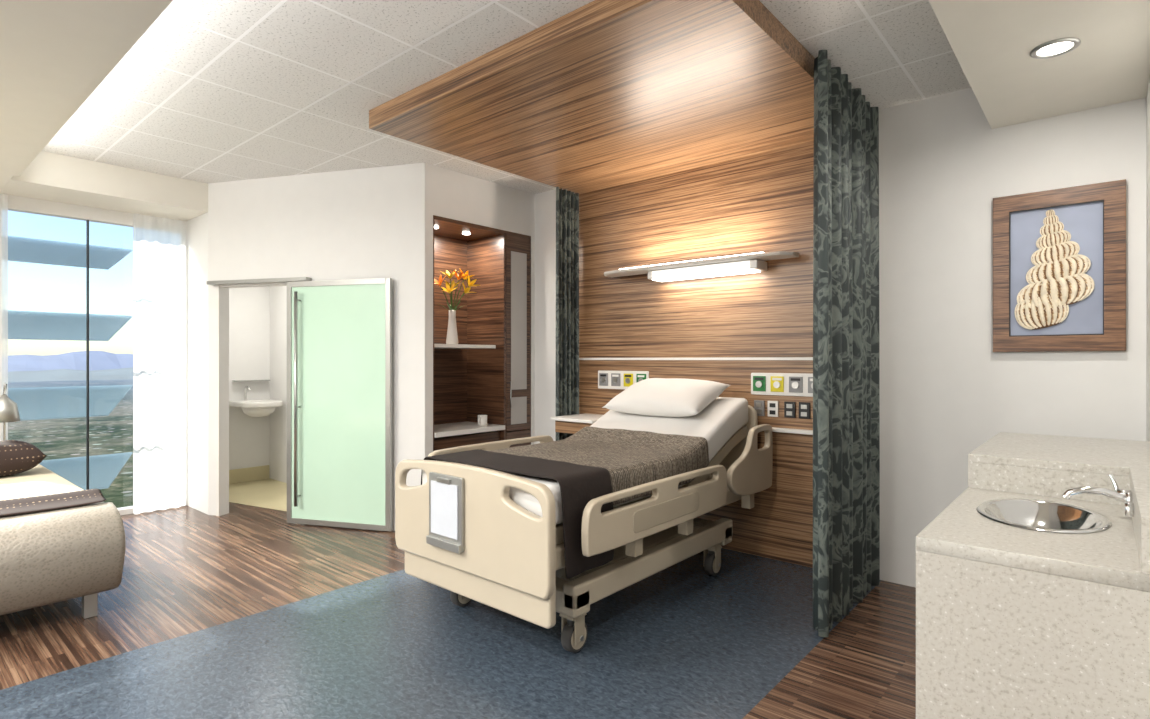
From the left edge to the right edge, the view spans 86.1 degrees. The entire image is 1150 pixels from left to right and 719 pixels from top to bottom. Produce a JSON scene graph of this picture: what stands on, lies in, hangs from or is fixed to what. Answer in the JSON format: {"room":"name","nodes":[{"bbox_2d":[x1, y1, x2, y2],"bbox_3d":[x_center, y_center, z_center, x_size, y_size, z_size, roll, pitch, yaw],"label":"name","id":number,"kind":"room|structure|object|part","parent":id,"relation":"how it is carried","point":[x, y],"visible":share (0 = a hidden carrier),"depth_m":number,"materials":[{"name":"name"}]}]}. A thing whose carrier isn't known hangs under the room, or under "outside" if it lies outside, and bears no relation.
{"room":"hospital room","nodes":[
{"label":"hospital room","id":0,"kind":"room"},
{"bbox_2d":[0,382,19,439],"bbox_3d":[-4.288,0.786,4.638,0.370,1.227,0.240,0,0,41],"label":"floor lamp","id":1,"kind":"object","parent":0,"point":[9,412],"depth_m":4.54,"materials":[{"name":"silver metal"}]},
{"bbox_2d":[8,237,131,489],"bbox_3d":[-6.029,0.150,3.986,0.380,2.900,5.380,0,0,41],"label":"sunshade","id":2,"kind":"object","parent":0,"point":[44,403],"visible":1,"depth_m":5.63,"materials":[{"name":"blue glass"}]},
{"bbox_3d":[-6.029,0.387,3.986,0.380,0.267,5.380,0,0,41],"label":"fin blade","id":3,"kind":"part","parent":2,"relation":"part of","materials":[{"name":"blue glass"}]},
{"bbox_3d":[-6.029,-0.303,3.986,0.380,0.267,5.380,0,0,41],"label":"fin blade","id":4,"kind":"part","parent":2,"relation":"part of","materials":[{"name":"blue glass"}]},
{"bbox_3d":[-6.029,-0.964,3.986,0.380,0.267,5.380,0,0,41],"label":"fin blade","id":5,"kind":"part","parent":2,"relation":"part of","materials":[{"name":"blue glass"}]},
{"bbox_3d":[-6.029,1.056,3.986,0.380,0.267,5.380,0,0,41],"label":"fin blade","id":6,"kind":"part","parent":2,"relation":"part of","materials":[{"name":"blue glass"}]},
{"bbox_2d":[0,0,159,190],"bbox_3d":[-2.806,-1.488,0.189,9.100,0.316,4.827,0,0,41],"label":"ceiling","id":7,"kind":"structure","parent":0,"point":[51,51],"depth_m":2.70,"materials":[{"name":"beige paint"}]},
{"bbox_2d":[0,194,7,440],"bbox_3d":[-4.628,0.039,4.739,0.045,2.698,0.390,0,0,41],"label":"sheer curtain","id":8,"kind":"object","parent":7,"relation":"hanging from","point":[3,198],"visible":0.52,"depth_m":4.88,"materials":[{"name":"fabric"}]},
{"bbox_2d":[14,0,172,175],"bbox_3d":[-2.017,-1.350,2.716,5.400,0.030,0.032,0,0,41],"label":"recessed light","id":9,"kind":"object","parent":7,"relation":"in","point":[162,5],"visible":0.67,"depth_m":2.88,"materials":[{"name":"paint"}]},
{"bbox_2d":[133,213,185,513],"bbox_3d":[-3.823,0.039,5.676,0.045,2.698,0.420,0,0,41],"label":"sheer curtain","id":10,"kind":"object","parent":7,"relation":"hanging from","point":[159,243],"visible":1,"depth_m":5.68,"materials":[{"name":"fabric"}]},
{"bbox_2d":[556,187,578,440],"bbox_3d":[-0.067,-0.036,5.327,0.073,2.846,0.312,0,0,41],"label":"privacy curtain","id":11,"kind":"object","parent":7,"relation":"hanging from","point":[567,202],"visible":0.64,"depth_m":5.29,"materials":[{"name":"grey fabric"}]},
{"bbox_2d":[813,50,879,636],"bbox_3d":[1.543,-0.081,3.481,0.113,2.936,1.030,0,0,41],"label":"privacy curtain","id":12,"kind":"object","parent":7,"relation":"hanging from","point":[846,335],"visible":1,"depth_m":3.33,"materials":[{"name":"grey fabric"}]},
{"bbox_2d":[1030,37,1080,58],"bbox_3d":[2.031,-1.313,2.606,0.170,0.011,0.170,0,0,41],"label":"recessed light","id":13,"kind":"object","parent":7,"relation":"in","point":[1061,46],"visible":1,"depth_m":2.60,"materials":[{"name":"glass"}]},
{"bbox_2d":[0,193,185,226],"bbox_3d":[-5.721,-1.275,3.700,0.100,0.110,6.150,0,0,41],"label":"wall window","id":14,"kind":"structure","parent":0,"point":[50,208],"depth_m":5.26,"materials":[{"name":"beige paint"}]},
{"bbox_2d":[117,506,132,514],"bbox_3d":[-5.721,1.375,3.700,0.100,0.050,6.150,0,0,41],"label":"sill","id":15,"kind":"structure","parent":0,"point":[123,510],"depth_m":5.57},
{"bbox_2d":[186,212,207,513],"bbox_3d":[-3.490,0.035,5.773,0.579,2.729,0.099,0,0,41],"label":"wall","id":16,"kind":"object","parent":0,"point":[197,227],"depth_m":5.72,"materials":[{"name":"white paint"}]},
{"bbox_2d":[0,502,404,689],"bbox_3d":[-3.852,1.400,3.531,3.355,0.001,8.330,0,0,41],"label":"floor","id":17,"kind":"structure","parent":0,"point":[186,569],"depth_m":3.90,"materials":[{"name":"brown wood"}]},
{"bbox_2d":[0,440,125,618],"bbox_3d":[-3.835,0.963,3.290,2.135,0.874,1.887,0,0,41],"label":"sofa","id":18,"kind":"object","parent":17,"relation":"on","point":[60,541],"visible":1,"depth_m":3.21,"materials":[{"name":"beige fabric"}]},
{"bbox_2d":[0,440,45,476],"bbox_3d":[-3.767,0.646,3.978,0.340,0.241,0.499,0,0,41],"label":"pillow","id":19,"kind":"object","parent":18,"relation":"on","point":[17,458],"depth_m":3.99,"materials":[{"name":"brown fabric"}]},
{"bbox_2d":[0,464,82,499],"bbox_3d":[-3.929,0.791,3.360,1.620,0.063,1.770,0,0,41],"label":"cushion","id":20,"kind":"object","parent":18,"relation":"on","point":[39,482],"depth_m":3.68,"materials":[{"name":"beige fabric"}]},
{"bbox_2d":[0,489,105,516],"bbox_3d":[-3.272,0.769,2.821,0.198,0.057,1.800,0,0,41],"label":"throw","id":21,"kind":"object","parent":18,"relation":"on","point":[67,501],"depth_m":3.31,"materials":[{"name":"brown fabric"}]},
{"bbox_3d":[-2.649,1.325,3.361,0.060,0.150,0.060,0,0,41],"label":"leg","id":22,"kind":"part","parent":18,"relation":"part of","materials":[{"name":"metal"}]},
{"bbox_2d":[433,215,530,450],"bbox_3d":[-0.984,0.110,5.622,0.576,2.580,1.140,0,0,41],"label":"built-in shelving unit","id":23,"kind":"object","parent":17,"relation":"on","point":[488,371],"visible":0.66,"depth_m":5.74,"materials":[{"name":"brown laminate"}]},
{"bbox_2d":[434,269,478,343],"bbox_3d":[-1.051,-0.468,5.372,0.282,0.673,0.507,0,0,41],"label":"flower vase","id":24,"kind":"object","parent":23,"relation":"on","point":[452,337],"visible":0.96,"depth_m":5.36,"materials":[{"name":"white ceramic"}]},
{"bbox_2d":[434,344,495,348],"bbox_3d":[-1.132,-0.115,5.478,0.500,0.030,0.690,0,0,41],"label":"closet shelf","id":25,"kind":"object","parent":23,"relation":"attached to","point":[436,346],"depth_m":5.35,"materials":[{"name":"white laminate"}]},
{"bbox_3d":[-1.105,0.980,5.508,0.460,0.640,0.750,0,0,41],"label":"closet drawer","id":26,"kind":"part","parent":23,"relation":"part of","materials":[{"name":"brown wood"}]},
{"bbox_2d":[478,415,486,425],"bbox_3d":[-0.846,0.551,5.564,0.088,0.095,0.115,0,0,41],"label":"coffee mug","id":27,"kind":"object","parent":23,"relation":"on","point":[482,419],"visible":1,"depth_m":5.54,"materials":[{"name":"white ceramic"}]},
{"bbox_3d":[-0.588,0.325,5.650,0.012,0.250,0.012,0,0,41],"label":"wardrobe pull","id":28,"kind":"part","parent":23,"relation":"part of","materials":[{"name":"metal"}]},
{"bbox_3d":[-0.542,1.020,5.769,0.035,0.700,0.300,0,0,41],"label":"wardrobe door","id":29,"kind":"part","parent":23,"relation":"part of","materials":[{"name":"brown wood"}]},
{"bbox_3d":[-0.542,-0.245,5.769,0.035,1.810,0.300,0,0,41],"label":"wardrobe door","id":30,"kind":"part","parent":23,"relation":"part of","materials":[{"name":"brown wood"}]},
{"bbox_3d":[-0.524,0.475,5.754,0.005,0.250,0.200,0,0,41],"label":"wardrobe glass","id":31,"kind":"part","parent":23,"relation":"part of","materials":[{"name":"grey glass"}]},
{"bbox_3d":[-0.524,-0.360,5.754,0.005,1.280,0.200,0,0,41],"label":"wardrobe glass","id":32,"kind":"part","parent":23,"relation":"part of","materials":[{"name":"grey glass"}]},
{"bbox_2d":[229,286,286,483],"bbox_3d":[-2.822,0.125,5.958,3.050,2.550,1.146,0,0,41],"label":"wall","id":33,"kind":"structure","parent":0,"point":[257,315],"depth_m":7.08,"materials":[{"name":"white paint"}]},
{"bbox_3d":[-3.751,1.319,7.051,0.014,0.157,0.480,0,0,41],"label":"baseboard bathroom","id":34,"kind":"part","parent":33,"relation":"part of","materials":[{"name":"tile"}]},
{"bbox_2d":[232,380,269,381],"bbox_3d":[-3.703,0.242,7.050,0.089,0.015,0.380,0,0,41],"label":"shelf","id":35,"kind":"object","parent":33,"relation":"attached to","point":[232,380],"visible":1,"depth_m":6.96,"materials":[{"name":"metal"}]},
{"bbox_2d":[229,386,282,416],"bbox_3d":[-3.555,0.469,6.890,0.517,0.343,0.430,0,0,41],"label":"sink","id":36,"kind":"object","parent":33,"relation":"attached to","point":[263,407],"visible":0.97,"depth_m":6.76,"materials":[{"name":"white ceramic"}]},
{"bbox_2d":[244,386,250,400],"bbox_3d":[-3.701,0.384,6.955,0.146,0.173,0.028,0,0,41],"label":"faucet","id":37,"kind":"object","parent":36,"relation":"on","point":[249,388],"depth_m":6.98,"materials":[{"name":"silver metal"}]},
{"bbox_2d":[229,478,286,510],"bbox_3d":[-2.953,1.398,6.036,2.850,0.001,1.100,0,0,41],"label":"floor","id":38,"kind":"structure","parent":0,"point":[269,493],"depth_m":6.42,"materials":[{"name":"tile"}]},
{"bbox_2d":[208,163,424,530],"bbox_3d":[-2.243,-0.093,5.300,2.012,2.986,1.011,0,0,41],"label":"wall angled","id":39,"kind":"structure","parent":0,"point":[365,223],"depth_m":5.19,"materials":[{"name":"white paint"}]},
{"bbox_2d":[207,277,311,284],"bbox_3d":[-2.755,-0.680,5.351,1.040,0.030,0.073,0,0,16],"label":"door track","id":40,"kind":"object","parent":39,"relation":"attached to","point":[291,279],"visible":0.93,"depth_m":5.32,"materials":[{"name":"metal"}]},
{"bbox_2d":[216,278,391,530],"bbox_3d":[-2.361,0.370,5.205,1.801,2.060,0.111,0,0,17],"label":"door","id":41,"kind":"structure","parent":39,"relation":"in","point":[341,323],"depth_m":5.11,"materials":[{"name":"green glass"}]},
{"bbox_3d":[-3.194,0.370,5.508,0.030,2.060,0.011,0,0,16],"label":"casing","id":42,"kind":"part","parent":41,"relation":"part of","materials":[{"name":"white paint"}]},
{"bbox_3d":[-2.429,0.364,5.247,0.045,2.048,0.032,0,0,16],"label":"door stile","id":43,"kind":"part","parent":41,"relation":"part of","materials":[{"name":"silver metal"}]},
{"bbox_3d":[-2.341,0.330,5.161,0.028,1.800,0.028,0,0,41],"label":"door pull","id":44,"kind":"part","parent":41,"relation":"part of","materials":[{"name":"silver metal"}]},
{"bbox_3d":[-1.969,1.367,5.118,0.910,0.043,0.032,0,0,16],"label":"bottom door rail","id":45,"kind":"part","parent":41,"relation":"part of","materials":[{"name":"silver metal"}]},
{"bbox_3d":[-1.969,-0.637,5.118,0.910,0.045,0.032,0,0,16],"label":"rail","id":46,"kind":"part","parent":41,"relation":"part of","materials":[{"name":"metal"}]},
{"bbox_3d":[-1.969,0.365,5.118,0.920,1.970,0.012,0,0,16],"label":"glass","id":47,"kind":"part","parent":41,"relation":"part of","materials":[{"name":"green glass"}]},
{"bbox_3d":[-1.509,0.364,4.989,0.045,2.048,0.032,0,0,16],"label":"door stile","id":48,"kind":"part","parent":41,"relation":"part of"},
{"bbox_2d":[0,548,881,718],"bbox_3d":[-1.642,1.400,1.630,2.475,0.001,8.330,0,0,41],"label":"floor","id":49,"kind":"structure","parent":0,"point":[681,641],"depth_m":2.83,"materials":[{"name":"blue carpet"}]},
{"bbox_2d":[395,378,772,652],"bbox_3d":[0.178,0.768,3.811,1.255,1.263,2.200,0,0,41],"label":"hospital bed","id":50,"kind":"object","parent":49,"relation":"on","point":[564,526],"visible":0.97,"depth_m":3.19,"materials":[{"name":"plastic"}]},
{"bbox_2d":[426,472,463,553],"bbox_3d":[-0.644,0.750,3.039,0.260,0.360,0.033,0,0,41],"label":"clipboard","id":51,"kind":"object","parent":50,"relation":"attached to","point":[446,492],"visible":1,"depth_m":3.02,"materials":[{"name":"plastic"}]},
{"bbox_2d":[426,535,460,553],"bbox_3d":[-0.649,0.910,3.034,0.260,0.040,0.018,0,0,41],"label":"tray","id":52,"kind":"object","parent":51,"relation":"on","point":[447,543],"depth_m":3.02,"materials":[{"name":"plastic"}]},
{"bbox_3d":[-0.532,0.772,3.004,1.155,0.515,0.050,0,0,41],"label":"footboard","id":53,"kind":"part","parent":50,"relation":"part of","materials":[{"name":"plastic"}]},
{"bbox_3d":[-0.505,1.062,3.013,1.085,0.205,0.045,0,0,41],"label":"footboard","id":54,"kind":"part","parent":50,"relation":"part of","materials":[{"name":"plastic"}]},
{"bbox_3d":[-0.040,1.282,2.976,0.009,0.125,0.070,0,0,41],"label":"caster leg","id":55,"kind":"part","parent":50,"relation":"part of","materials":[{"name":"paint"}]},
{"bbox_3d":[-0.015,1.205,2.942,0.044,0.150,0.044,0,0,41],"label":"caster stem","id":56,"kind":"part","parent":50,"relation":"part of","materials":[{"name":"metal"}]},
{"bbox_3d":[0.109,1.000,3.270,0.060,0.200,0.480,0,0,41],"label":"lift arm","id":57,"kind":"part","parent":50,"relation":"part of","materials":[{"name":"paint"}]},
{"bbox_2d":[436,426,708,504],"bbox_3d":[0.016,0.597,3.615,1.028,0.254,1.302,0,0,41],"label":"blanket","id":58,"kind":"object","parent":50,"relation":"on","point":[594,462],"depth_m":3.45,"materials":[{"name":"brown fabric"}]},
{"bbox_3d":[0.022,1.282,2.923,0.009,0.125,0.070,0,0,41],"label":"caster leg","id":59,"kind":"part","parent":50,"relation":"part of","materials":[{"name":"paint"}]},
{"bbox_3d":[0.180,0.508,3.805,0.970,0.483,2.035,0,0,41],"label":"mattress","id":60,"kind":"part","parent":50,"relation":"part of","materials":[{"name":"fabric"}]},
{"bbox_3d":[0.297,0.900,3.088,0.062,0.160,0.070,0,0,41],"label":"rail arm","id":61,"kind":"part","parent":50,"relation":"part of","materials":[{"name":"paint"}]},
{"bbox_3d":[0.491,1.110,3.469,0.080,0.120,1.600,0,0,41],"label":"rail","id":62,"kind":"part","parent":50,"relation":"part of","materials":[{"name":"plastic"}]},
{"bbox_3d":[0.191,0.890,3.826,1.020,0.100,2.050,0,0,41],"label":"deck frame","id":63,"kind":"part","parent":50,"relation":"part of","materials":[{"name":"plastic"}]},
{"bbox_2d":[602,378,730,416],"bbox_3d":[0.642,0.264,4.381,0.780,0.255,0.470,0,0,41],"label":"pillow","id":64,"kind":"object","parent":50,"relation":"on","point":[651,397],"depth_m":4.23,"materials":[{"name":"white fabric"}]},
{"bbox_3d":[0.623,0.900,3.467,0.062,0.160,0.070,0,0,41],"label":"rail arm","id":65,"kind":"part","parent":50,"relation":"part of","materials":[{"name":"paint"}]},
{"bbox_3d":[0.884,1.205,3.988,0.044,0.150,0.044,0,0,41],"label":"caster stem","id":66,"kind":"part","parent":50,"relation":"part of","materials":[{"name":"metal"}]},
{"bbox_3d":[0.922,1.282,3.969,0.009,0.125,0.070,0,0,41],"label":"caster leg","id":67,"kind":"part","parent":50,"relation":"part of","materials":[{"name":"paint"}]},
{"bbox_3d":[0.882,0.610,4.629,1.020,0.580,0.040,0,0,41],"label":"headboard","id":68,"kind":"part","parent":50,"relation":"part of","materials":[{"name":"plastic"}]},
{"bbox_3d":[1.145,0.900,4.074,0.062,0.160,0.070,0,0,41],"label":"rail arm","id":69,"kind":"part","parent":50,"relation":"part of","materials":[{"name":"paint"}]},
{"bbox_2d":[425,163,534,456],"bbox_3d":[-0.835,-0.093,5.470,0.100,2.986,1.255,0,0,41],"label":"wall","id":70,"kind":"structure","parent":0,"point":[450,194],"depth_m":5.27,"materials":[{"name":"white paint"}]},
{"bbox_2d":[42,0,970,193],"bbox_3d":[-0.889,-1.611,3.950,7.100,0.050,3.830,0,0,41],"label":"ceiling","id":71,"kind":"structure","parent":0,"point":[213,91],"depth_m":3.39,"materials":[{"name":"paint"}]},
{"bbox_2d":[0,151,207,220],"bbox_3d":[-3.812,-1.458,5.474,0.680,0.255,1.872,0,0,41],"label":"ceiling beam","id":72,"kind":"structure","parent":71,"relation":"attached to","point":[50,176],"depth_m":5.06,"materials":[{"name":"beige paint"}]},
{"bbox_2d":[369,0,814,193],"bbox_3d":[0.285,-1.528,3.939,2.395,0.115,2.113,0,0,41],"label":"canopy","id":73,"kind":"object","parent":71,"relation":"attached to","point":[603,94],"visible":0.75,"depth_m":3.46,"materials":[{"name":"brown wood"}]},
{"bbox_2d":[929,0,1149,128],"bbox_3d":[2.303,-1.453,1.289,2.790,0.265,3.502,0,0,41],"label":"ceiling soffit","id":74,"kind":"object","parent":71,"relation":"attached to","point":[992,41],"depth_m":2.66,"materials":[{"name":"beige paint"}]},
{"bbox_2d":[579,141,813,567],"bbox_3d":[0.953,-0.035,4.716,2.395,2.870,0.064,0,0,41],"label":"headwall","id":75,"kind":"object","parent":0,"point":[760,202],"depth_m":4.56,"materials":[{"name":"brown wood"}]},
{"bbox_2d":[598,370,648,388],"bbox_3d":[0.395,0.172,5.152,0.520,0.155,0.031,0,0,41],"label":"panel","id":76,"kind":"object","parent":75,"relation":"attached to","point":[606,379],"visible":0.81,"depth_m":5.16,"materials":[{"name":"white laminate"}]},
{"bbox_2d":[550,413,812,434],"bbox_3d":[0.805,0.537,4.516,2.270,0.125,0.458,0,0,41],"label":"console shelf","id":77,"kind":"object","parent":75,"relation":"attached to","point":[571,424],"visible":0.33,"depth_m":4.96,"materials":[{"name":"white laminate"}]},
{"bbox_3d":[1.106,0.487,4.521,1.820,0.025,0.058,0,0,41],"label":"rail","id":78,"kind":"part","parent":77,"relation":"part of","materials":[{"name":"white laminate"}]},
{"bbox_3d":[0.944,-0.005,4.705,2.395,0.020,0.035,0,0,41],"label":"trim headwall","id":79,"kind":"part","parent":75,"relation":"part of","materials":[{"name":"silver metal"}]},
{"bbox_3d":[0.958,0.703,4.722,2.395,1.395,0.049,0,0,41],"label":"panel","id":80,"kind":"part","parent":75,"relation":"part of","materials":[{"name":"brown wood"}]},
{"bbox_3d":[0.958,-0.743,4.722,2.395,1.455,0.049,0,0,41],"label":"panel","id":81,"kind":"part","parent":75,"relation":"part of","materials":[{"name":"brown wood"}]},
{"bbox_2d":[754,400,764,415],"bbox_3d":[1.311,0.345,4.376,0.076,0.110,0.013,0,0,41],"label":"socket plate","id":82,"kind":"object","parent":75,"relation":"attached to","point":[762,408],"visible":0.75,"depth_m":4.36,"materials":[{"name":"grey plastic"}]},
{"bbox_2d":[768,401,778,416],"bbox_3d":[1.387,0.345,4.311,0.076,0.110,0.013,0,0,41],"label":"socket plate","id":83,"kind":"object","parent":75,"relation":"attached to","point":[776,408],"visible":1,"depth_m":4.30,"materials":[{"name":"white plastic"}]},
{"bbox_2d":[751,373,812,396],"bbox_3d":[1.456,0.172,4.239,0.520,0.155,0.031,0,0,41],"label":"panel","id":84,"kind":"object","parent":75,"relation":"attached to","point":[781,384],"visible":0.8,"depth_m":4.25,"materials":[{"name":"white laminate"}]},
{"bbox_2d":[753,376,765,390],"bbox_3d":[1.307,0.171,4.364,0.094,0.108,0.007,0,0,41],"label":"outlet","id":85,"kind":"object","parent":84,"relation":"attached to","point":[759,382],"depth_m":4.36,"materials":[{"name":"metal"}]},
{"bbox_2d":[771,376,783,391],"bbox_3d":[1.405,0.171,4.279,0.094,0.108,0.007,0,0,41],"label":"outlet","id":86,"kind":"object","parent":84,"relation":"attached to","point":[777,382],"depth_m":4.27,"materials":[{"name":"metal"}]},
{"bbox_2d":[789,377,802,392],"bbox_3d":[1.504,0.171,4.194,0.094,0.108,0.007,0,0,41],"label":"outlet","id":87,"kind":"object","parent":84,"relation":"attached to","point":[795,383],"depth_m":4.19,"materials":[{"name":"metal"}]},
{"bbox_2d":[808,377,812,392],"bbox_3d":[1.602,0.171,4.109,0.094,0.108,0.007,0,0,41],"label":"outlet","id":88,"kind":"object","parent":84,"relation":"attached to","point":[810,379],"depth_m":4.13,"materials":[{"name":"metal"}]},
{"bbox_2d":[784,401,795,417],"bbox_3d":[1.478,0.345,4.233,0.076,0.110,0.013,0,0,41],"label":"socket plate","id":89,"kind":"object","parent":75,"relation":"attached to","point":[793,409],"visible":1,"depth_m":4.22,"materials":[{"name":"black plastic"}]},
{"bbox_2d":[799,402,809,418],"bbox_3d":[1.553,0.345,4.168,0.076,0.110,0.013,0,0,41],"label":"socket plate","id":90,"kind":"object","parent":75,"relation":"attached to","point":[807,410],"visible":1,"depth_m":4.16,"materials":[{"name":"black plastic"}]},
{"bbox_2d":[604,251,798,281],"bbox_3d":[0.859,-0.670,4.602,1.580,0.112,0.258,0,0,41],"label":"light","id":91,"kind":"object","parent":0,"point":[748,263],"depth_m":4.45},
{"bbox_2d":[743,580,915,718],"bbox_3d":[0.536,1.400,-0.243,3.270,0.001,8.330,0,0,41],"label":"floor","id":92,"kind":"structure","parent":0,"point":[865,668],"depth_m":2.75,"materials":[{"name":"brown wood"}]},
{"bbox_2d":[916,432,1149,718],"bbox_3d":[1.782,0.885,2.260,0.564,1.030,1.850,0,0,41],"label":"counter","id":93,"kind":"object","parent":92,"relation":"on","point":[1012,622],"depth_m":1.64,"materials":[{"name":"stone"}]},
{"bbox_2d":[916,487,1149,591],"bbox_3d":[1.472,0.520,1.900,0.564,0.040,0.900,0,0,41],"label":"countertop","id":94,"kind":"structure","parent":93,"relation":"on","point":[1109,556],"depth_m":1.69,"materials":[{"name":"stone"}]},
{"bbox_2d":[916,550,1149,718],"bbox_3d":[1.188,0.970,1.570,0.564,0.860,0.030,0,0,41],"label":"cabinet","id":95,"kind":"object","parent":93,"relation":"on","point":[993,641],"depth_m":1.58,"materials":[{"name":"stone"}]},
{"bbox_2d":[976,499,1111,532],"bbox_3d":[1.496,0.539,1.978,0.344,0.092,0.475,0,0,41],"label":"sink","id":96,"kind":"object","parent":93,"relation":"in","point":[1040,515],"visible":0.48,"depth_m":2.08,"materials":[{"name":"silver metal"}]},
{"bbox_2d":[1062,474,1133,516],"bbox_3d":[1.627,0.417,1.922,0.168,0.091,0.276,0,0,41],"label":"faucet","id":97,"kind":"object","parent":93,"relation":"attached to","point":[1125,496],"visible":1,"depth_m":1.94,"materials":[{"name":"silver metal"}]},
{"bbox_3d":[1.643,0.427,1.946,0.164,0.046,0.026,0,0,37],"label":"spout","id":98,"kind":"part","parent":97,"relation":"part of","materials":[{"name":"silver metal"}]},
{"bbox_3d":[1.740,0.405,1.985,0.012,0.065,0.039,0,0,-4],"label":"lever","id":99,"kind":"part","parent":97,"relation":"part of","materials":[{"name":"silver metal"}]},
{"bbox_2d":[993,179,1125,351],"bbox_3d":[2.591,-0.479,3.318,0.564,0.873,0.046,0,0,41],"label":"picture frame","id":100,"kind":"object","parent":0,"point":[1059,255],"visible":1,"depth_m":3.30,"materials":[{"name":"brown wood"}]},
{"bbox_2d":[1010,201,1102,335],"bbox_3d":[2.596,-0.478,3.328,0.410,0.706,0.005,0,0,41],"label":"print","id":101,"kind":"object","parent":100,"relation":"attached to","point":[1077,226],"depth_m":3.31},
{"bbox_3d":[2.586,-0.478,3.316,0.410,0.706,0.008,0,0,41],"label":"picture trim","id":102,"kind":"part","parent":100,"relation":"part of","materials":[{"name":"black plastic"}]},
{"bbox_2d":[1146,78,1149,440],"bbox_3d":[2.060,0.041,2.073,0.100,2.718,2.630,0,0,41],"label":"wall","id":103,"kind":"structure","parent":0,"point":[1148,91],"depth_m":2.95,"materials":[{"name":"paint"}]},
{"bbox_3d":[-4.765,0.065,4.811,0.100,2.570,0.360,0,0,41],"label":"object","id":104,"kind":"object","parent":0,"visible":0},
{"bbox_2d":[86,220,88,489],"bbox_3d":[-4.270,0.065,5.394,0.040,2.570,0.012,0,0,41],"label":"mullion","id":105,"kind":"object","parent":104,"relation":"attached to","point":[87,221],"visible":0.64,"depth_m":5.38,"materials":[{"name":"black plastic"}]},
{"label":"outside","id":106,"kind":"structure","parent":0,"visible":0},
{"bbox_2d":[8,379,132,507],"bbox_3d":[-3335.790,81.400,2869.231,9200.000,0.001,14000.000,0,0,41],"label":"ground","id":107,"kind":"structure","parent":106,"point":[112,434],"depth_m":659.29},
{"bbox_2d":[8,351,132,371],"bbox_3d":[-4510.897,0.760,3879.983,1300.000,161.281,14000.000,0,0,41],"label":"mountain range","id":108,"kind":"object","parent":107,"relation":"on","point":[98,360],"visible":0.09,"depth_m":4409.70,"materials":[{"name":"blue"}]},
{"bbox_2d":[8,367,132,381],"bbox_3d":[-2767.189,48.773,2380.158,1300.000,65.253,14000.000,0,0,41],"label":"foothills","id":109,"kind":"structure","parent":107,"relation":"on","point":[122,373],"depth_m":2575.92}
]}

